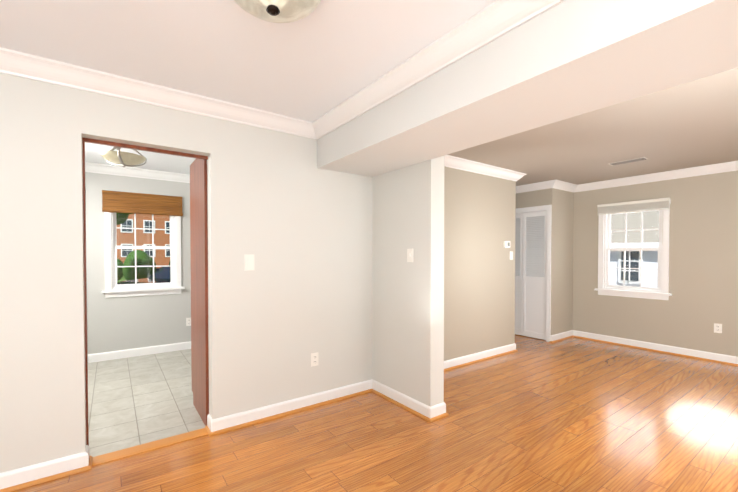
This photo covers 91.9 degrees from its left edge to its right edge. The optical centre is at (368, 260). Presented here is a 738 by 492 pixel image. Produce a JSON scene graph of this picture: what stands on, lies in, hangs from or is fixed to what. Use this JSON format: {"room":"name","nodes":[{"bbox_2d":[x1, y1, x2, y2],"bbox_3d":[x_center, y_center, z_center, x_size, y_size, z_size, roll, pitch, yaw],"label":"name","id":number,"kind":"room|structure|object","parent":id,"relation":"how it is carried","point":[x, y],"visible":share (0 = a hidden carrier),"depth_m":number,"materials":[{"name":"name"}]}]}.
{"room":"empty living room","nodes":[
{"label":"empty living room","id":0,"kind":"room"},
{"bbox_2d":[85,172,190,353],"bbox_3d":[-2.967,0.030,4.818,3.320,2.440,0.150,-1,1,-36],"label":"wall","id":1,"kind":"structure","parent":0,"point":[121,323],"depth_m":4.63,"materials":[{"name":"grey paint"}]},
{"bbox_2d":[85,162,189,182],"bbox_3d":[-2.846,-1.138,4.733,3.200,0.100,0.100,-1,1,-36],"label":"crown molding","id":2,"kind":"structure","parent":1,"relation":"attached to","point":[129,172],"depth_m":4.56,"materials":[{"name":"white wood"}]},
{"bbox_2d":[88,341,190,362],"bbox_3d":[-2.871,1.198,4.806,3.200,0.106,0.014,-1,1,-36],"label":"baseboard","id":3,"kind":"structure","parent":1,"relation":"attached to","point":[113,355],"depth_m":4.67,"materials":[{"name":"white wood"}]},
{"bbox_2d":[102,208,184,297],"bbox_3d":[-2.994,-0.162,4.762,0.923,1.243,0.205,-1,1,-36],"label":"kitchen window","id":4,"kind":"structure","parent":1,"relation":"in","point":[113,288],"depth_m":4.71,"materials":[{"name":"white wood"}]},
{"bbox_2d":[102,190,182,215],"bbox_3d":[-2.950,-0.747,4.691,0.893,0.269,0.054,-1,1,-36],"label":"window shade","id":5,"kind":"object","parent":4,"relation":"attached to","point":[129,202],"visible":0.94,"depth_m":4.66,"materials":[{"name":"brown wood"}]},
{"bbox_2d":[186,318,190,325],"bbox_3d":[-2.542,0.862,5.042,0.072,0.115,0.008,-1,1,-36],"label":"electrical outlet","id":6,"kind":"object","parent":1,"relation":"attached to","point":[188,321],"visible":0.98,"depth_m":5.04,"materials":[{"name":"white plastic"}]},
{"bbox_2d":[88,349,204,456],"bbox_3d":[-2.198,1.317,3.773,3.320,0.101,2.780,-1,1,-36],"label":"floor","id":7,"kind":"structure","parent":0,"point":[136,401],"depth_m":3.24,"materials":[{"name":"tile"}]},
{"bbox_2d":[190,162,208,425],"bbox_3d":[-1.127,0.269,3.197,0.715,2.015,0.608,-1,1,-36],"label":"door","id":8,"kind":"structure","parent":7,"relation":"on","point":[199,280],"depth_m":2.90,"materials":[{"name":"brown wood"}]},
{"bbox_2d":[207,206,208,357],"bbox_3d":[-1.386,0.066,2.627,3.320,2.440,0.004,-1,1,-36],"label":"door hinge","id":9,"kind":"structure","parent":0,"point":[207,221],"depth_m":2.74,"materials":[{"name":"grey metal"}]},
{"bbox_2d":[0,73,515,472],"bbox_3d":[-0.599,0.058,3.117,6.370,2.440,0.120,-1,1,-36],"label":"wall","id":10,"kind":"structure","parent":0,"point":[289,215],"depth_m":2.74,"materials":[{"name":"beige paint"}]},
{"bbox_2d":[0,446,92,491],"bbox_3d":[-2.369,1.247,1.785,1.558,0.106,0.062,-1,1,-36],"label":"baseboard","id":11,"kind":"structure","parent":10,"relation":"attached to","point":[26,476],"depth_m":2.10,"materials":[{"name":"white wood"}]},
{"bbox_2d":[82,137,207,445],"bbox_3d":[-1.527,0.245,2.511,0.741,2.062,0.030,-1,1,-36],"label":"trim","id":12,"kind":"structure","parent":10,"relation":"attached to","point":[114,144],"depth_m":2.30,"materials":[{"name":"brown wood"}]},
{"bbox_2d":[92,428,207,466],"bbox_3d":[-1.498,1.283,2.489,0.741,0.011,0.120,-1,1,-36],"label":"trim","id":13,"kind":"structure","parent":10,"relation":"attached to","point":[134,450],"depth_m":2.46,"materials":[{"name":"orange wood"}]},
{"bbox_2d":[0,47,311,137],"bbox_3d":[-1.719,-1.096,2.155,2.970,0.100,0.100,-1,1,-36],"label":"crown molding","id":14,"kind":"structure","parent":10,"relation":"attached to","point":[12,62],"depth_m":2.31,"materials":[{"name":"white wood"}]},
{"bbox_2d":[244,254,253,270],"bbox_3d":[-0.935,0.013,2.794,0.078,0.125,0.011,-1,1,-36],"label":"light switch","id":15,"kind":"object","parent":10,"relation":"attached to","point":[248,261],"visible":1,"depth_m":2.79,"materials":[{"name":"white plastic"}]},
{"bbox_2d":[205,379,372,436],"bbox_3d":[-0.575,1.226,3.072,1.505,0.106,0.050,-1,1,-36],"label":"baseboard","id":16,"kind":"structure","parent":10,"relation":"attached to","point":[216,426],"depth_m":2.96,"materials":[{"name":"white wood"}]},
{"bbox_2d":[311,352,317,366],"bbox_3d":[-0.477,0.868,3.140,0.072,0.115,0.008,-1,1,-36],"label":"outlet","id":17,"kind":"object","parent":10,"relation":"attached to","point":[314,359],"visible":1,"depth_m":3.13,"materials":[{"name":"white plastic"}]},
{"bbox_2d":[444,343,517,370],"bbox_3d":[1.111,1.206,4.277,2.327,0.106,0.032,-1,1,-36],"label":"baseboard","id":18,"kind":"structure","parent":10,"relation":"attached to","point":[454,363],"depth_m":4.47,"materials":[{"name":"white wood"}]},
{"bbox_2d":[444,155,526,180],"bbox_3d":[1.158,-1.130,4.231,2.395,0.100,0.100,-1,1,-36],"label":"crown molding","id":19,"kind":"structure","parent":10,"relation":"attached to","point":[450,161],"depth_m":4.38,"materials":[{"name":"white wood"}]},
{"bbox_2d":[504,241,509,247],"bbox_3d":[1.855,-0.219,4.795,0.120,0.090,0.024,-1,1,-36],"label":"thermostat","id":20,"kind":"object","parent":10,"relation":"attached to","point":[506,244],"visible":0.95,"depth_m":4.78,"materials":[{"name":"white plastic"}]},
{"bbox_2d":[0,0,737,185],"bbox_3d":[0.549,-1.210,2.975,8.090,0.100,7.220,-1,1,-36],"label":"ceiling","id":21,"kind":"structure","parent":0,"point":[324,57],"depth_m":2.12,"materials":[{"name":"white paint"}]},
{"bbox_2d":[101,147,146,166],"bbox_3d":[-2.244,-1.011,3.275,0.352,0.307,0.355,-1,1,-36],"label":"light","id":22,"kind":"object","parent":21,"relation":"attached to","point":[118,157],"visible":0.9,"depth_m":3.20,"materials":[{"name":"white glass"}]},
{"bbox_2d":[234,0,320,22],"bbox_3d":[-0.374,-1.046,1.390,0.430,0.175,0.430,-1,1,-36],"label":"light","id":23,"kind":"object","parent":21,"relation":"attached to","point":[281,11],"visible":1,"depth_m":1.41,"materials":[{"name":"white glass"}]},
{"bbox_2d":[317,0,737,176],"bbox_3d":[1.017,-0.962,1.603,0.600,0.350,4.200,-1,1,-36],"label":"bulkhead","id":24,"kind":"object","parent":21,"relation":"attached to","point":[565,59],"visible":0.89,"depth_m":1.62,"materials":[{"name":"white paint"}]},
{"bbox_2d":[308,0,564,138],"bbox_3d":[0.733,-1.084,1.397,0.100,0.100,4.200,-1,1,-36],"label":"crown molding","id":25,"kind":"structure","parent":24,"relation":"attached to","point":[494,20],"depth_m":1.89,"materials":[{"name":"white wood"}]},
{"bbox_2d":[609,157,647,165],"bbox_3d":[3.065,-1.175,4.231,0.130,0.009,0.370,-1,1,-36],"label":"ceiling vent","id":26,"kind":"object","parent":21,"relation":"in","point":[629,161],"visible":0.94,"depth_m":4.21,"materials":[{"name":"silver metal"}]},
{"bbox_2d":[11,334,737,491],"bbox_3d":[0.859,1.337,2.587,8.090,0.100,6.160,-1,1,-36],"label":"floor","id":27,"kind":"structure","parent":0,"point":[572,414],"depth_m":2.56,"materials":[{"name":"brown wood"}]},
{"bbox_2d":[372,156,443,406],"bbox_3d":[0.291,0.056,3.272,0.155,2.440,0.910,-1,1,-36],"label":"wall","id":28,"kind":"structure","parent":0,"point":[407,308],"depth_m":3.06,"materials":[{"name":"beige paint"}]},
{"bbox_2d":[373,380,440,421],"bbox_3d":[0.282,1.224,3.166,0.057,0.106,0.780,-1,1,-36],"label":"baseboard","id":29,"kind":"structure","parent":28,"relation":"attached to","point":[432,413],"depth_m":3.07,"materials":[{"name":"white wood"}]},
{"bbox_2d":[407,249,412,261],"bbox_3d":[0.346,-0.046,3.046,0.018,0.115,0.072,-1,1,-36],"label":"light switch","id":30,"kind":"object","parent":28,"relation":"attached to","point":[409,255],"visible":1,"depth_m":3.04,"materials":[{"name":"white plastic"}]},
{"bbox_2d":[437,402,448,417],"bbox_3d":[0.423,1.223,3.268,0.032,0.106,0.780,-1,1,-36],"label":"baseboard","id":31,"kind":"structure","parent":28,"relation":"attached to","point":[443,405],"depth_m":2.94,"materials":[{"name":"white wood"}]},
{"bbox_2d":[516,188,555,334],"bbox_3d":[2.296,0.008,6.162,0.100,2.440,1.770,-1,1,-36],"label":"wall","id":32,"kind":"structure","parent":0,"point":[536,198],"depth_m":5.46,"materials":[{"name":"beige paint"}]},
{"bbox_2d":[515,205,551,341],"bbox_3d":[2.518,0.188,5.838,0.118,2.089,0.960,-1,1,-36],"label":"bifold closet door","id":33,"kind":"structure","parent":32,"relation":"in","point":[533,226],"depth_m":5.68,"materials":[{"name":"white wood"}]},
{"bbox_2d":[516,180,559,192],"bbox_3d":[2.244,-1.160,6.044,0.100,0.100,1.870,-1,1,-36],"label":"crown molding","id":34,"kind":"structure","parent":32,"relation":"attached to","point":[552,183],"depth_m":5.52,"materials":[{"name":"white wood"}]},
{"bbox_2d":[555,189,573,333],"bbox_3d":[3.053,0.016,5.691,0.575,2.440,0.120,-1,1,-36],"label":"wall","id":35,"kind":"structure","parent":0,"point":[564,263],"depth_m":5.63,"materials":[{"name":"beige paint"}]},
{"bbox_2d":[550,330,573,342],"bbox_3d":[3.021,1.185,5.598,0.657,0.106,0.040,-1,1,-36],"label":"baseboard","id":36,"kind":"structure","parent":35,"relation":"attached to","point":[568,334],"depth_m":5.59,"materials":[{"name":"white wood"}]},
{"bbox_2d":[555,181,577,191],"bbox_3d":[3.034,-1.151,5.522,0.540,0.100,0.100,-1,1,-36],"label":"crown molding","id":37,"kind":"structure","parent":35,"relation":"attached to","point":[565,186],"depth_m":5.57,"materials":[{"name":"white wood"}]},
{"bbox_2d":[572,171,737,356],"bbox_3d":[4.078,0.029,4.889,0.150,2.440,6.160,-1,1,-36],"label":"wall","id":38,"kind":"structure","parent":0,"point":[703,269],"depth_m":4.70,"materials":[{"name":"beige paint"}]},
{"bbox_2d":[594,199,671,299],"bbox_3d":[3.830,-0.154,5.184,0.205,1.363,0.927,-1,1,-36],"label":"living room window","id":39,"kind":"structure","parent":38,"relation":"in","point":[661,290],"depth_m":5.15,"materials":[{"name":"white wood"}]},
{"bbox_2d":[597,198,669,244],"bbox_3d":[3.757,-0.535,5.125,0.035,0.630,0.867,-1,1,-36],"label":"mini blind","id":40,"kind":"object","parent":39,"relation":"attached to","point":[639,206],"visible":0.98,"depth_m":5.07,"materials":[{"name":"white plastic"}]},
{"bbox_2d":[573,161,737,192],"bbox_3d":[4.495,-1.128,4.079,0.100,0.100,4.150,-1,1,-36],"label":"crown molding","id":41,"kind":"structure","parent":38,"relation":"attached to","point":[727,166],"depth_m":4.80,"materials":[{"name":"white wood"}]},
{"bbox_2d":[574,330,737,365],"bbox_3d":[4.505,1.208,4.162,0.032,0.106,4.090,-1,1,-36],"label":"baseboard","id":42,"kind":"structure","parent":38,"relation":"attached to","point":[704,355],"depth_m":4.87,"materials":[{"name":"white wood"}]},
{"bbox_2d":[714,323,721,332],"bbox_3d":[4.324,0.837,4.426,0.008,0.115,0.072,-1,1,-36],"label":"outlet","id":43,"kind":"object","parent":38,"relation":"attached to","point":[717,328],"visible":1,"depth_m":4.43,"materials":[{"name":"white plastic"}]},
{"label":"outside","id":44,"kind":"structure","parent":0,"visible":0},
{"bbox_3d":[-6.306,1.795,11.287,120.000,0.200,100.000,-1,1,-36],"label":"lawn","id":45,"kind":"structure","parent":44,"visible":0},
{"bbox_2d":[116,213,132,224],"bbox_3d":[-14.388,-1.707,19.051,4.019,6.549,2.839,-1,1,-36],"label":"tree","id":46,"kind":"object","parent":45,"relation":"on","point":[121,218],"depth_m":19.19,"materials":[{"name":"green plant"}]},
{"bbox_2d":[117,214,169,267],"bbox_3d":[-30.986,-4.444,48.812,64.000,11.050,10.100,-1,1,-36],"label":"brick building","id":47,"kind":"structure","parent":45,"relation":"on","point":[122,240],"depth_m":44.89,"materials":[{"name":"red"}]},
{"bbox_2d":[117,250,169,280],"bbox_3d":[-9.462,0.558,18.286,29.138,2.406,19.456,-1,1,-36],"label":"hedge","id":48,"kind":"object","parent":45,"relation":"on","point":[142,259],"depth_m":22.89,"materials":[{"name":"green plant"}]},
{"bbox_2d":[609,211,658,287],"bbox_3d":[10.101,-0.561,9.522,7.210,4.570,14.600,-1,1,-36],"label":"neighbouring house","id":49,"kind":"structure","parent":45,"relation":"on","point":[630,273],"depth_m":8.82,"materials":[{"name":"white"}]},
{"bbox_3d":[-8.998,1.624,15.015,60.000,0.020,8.800,-1,1,-36],"label":"parking garage","id":50,"kind":"object","parent":45,"relation":"on","visible":0},
{"bbox_2d":[117,267,169,283],"bbox_3d":[-7.566,0.921,14.556,1.860,1.400,4.400,0,1,26],"label":"car","id":51,"kind":"object","parent":50,"relation":"on","point":[163,273],"depth_m":13.67,"materials":[{"name":"blue metal"}]}
]}

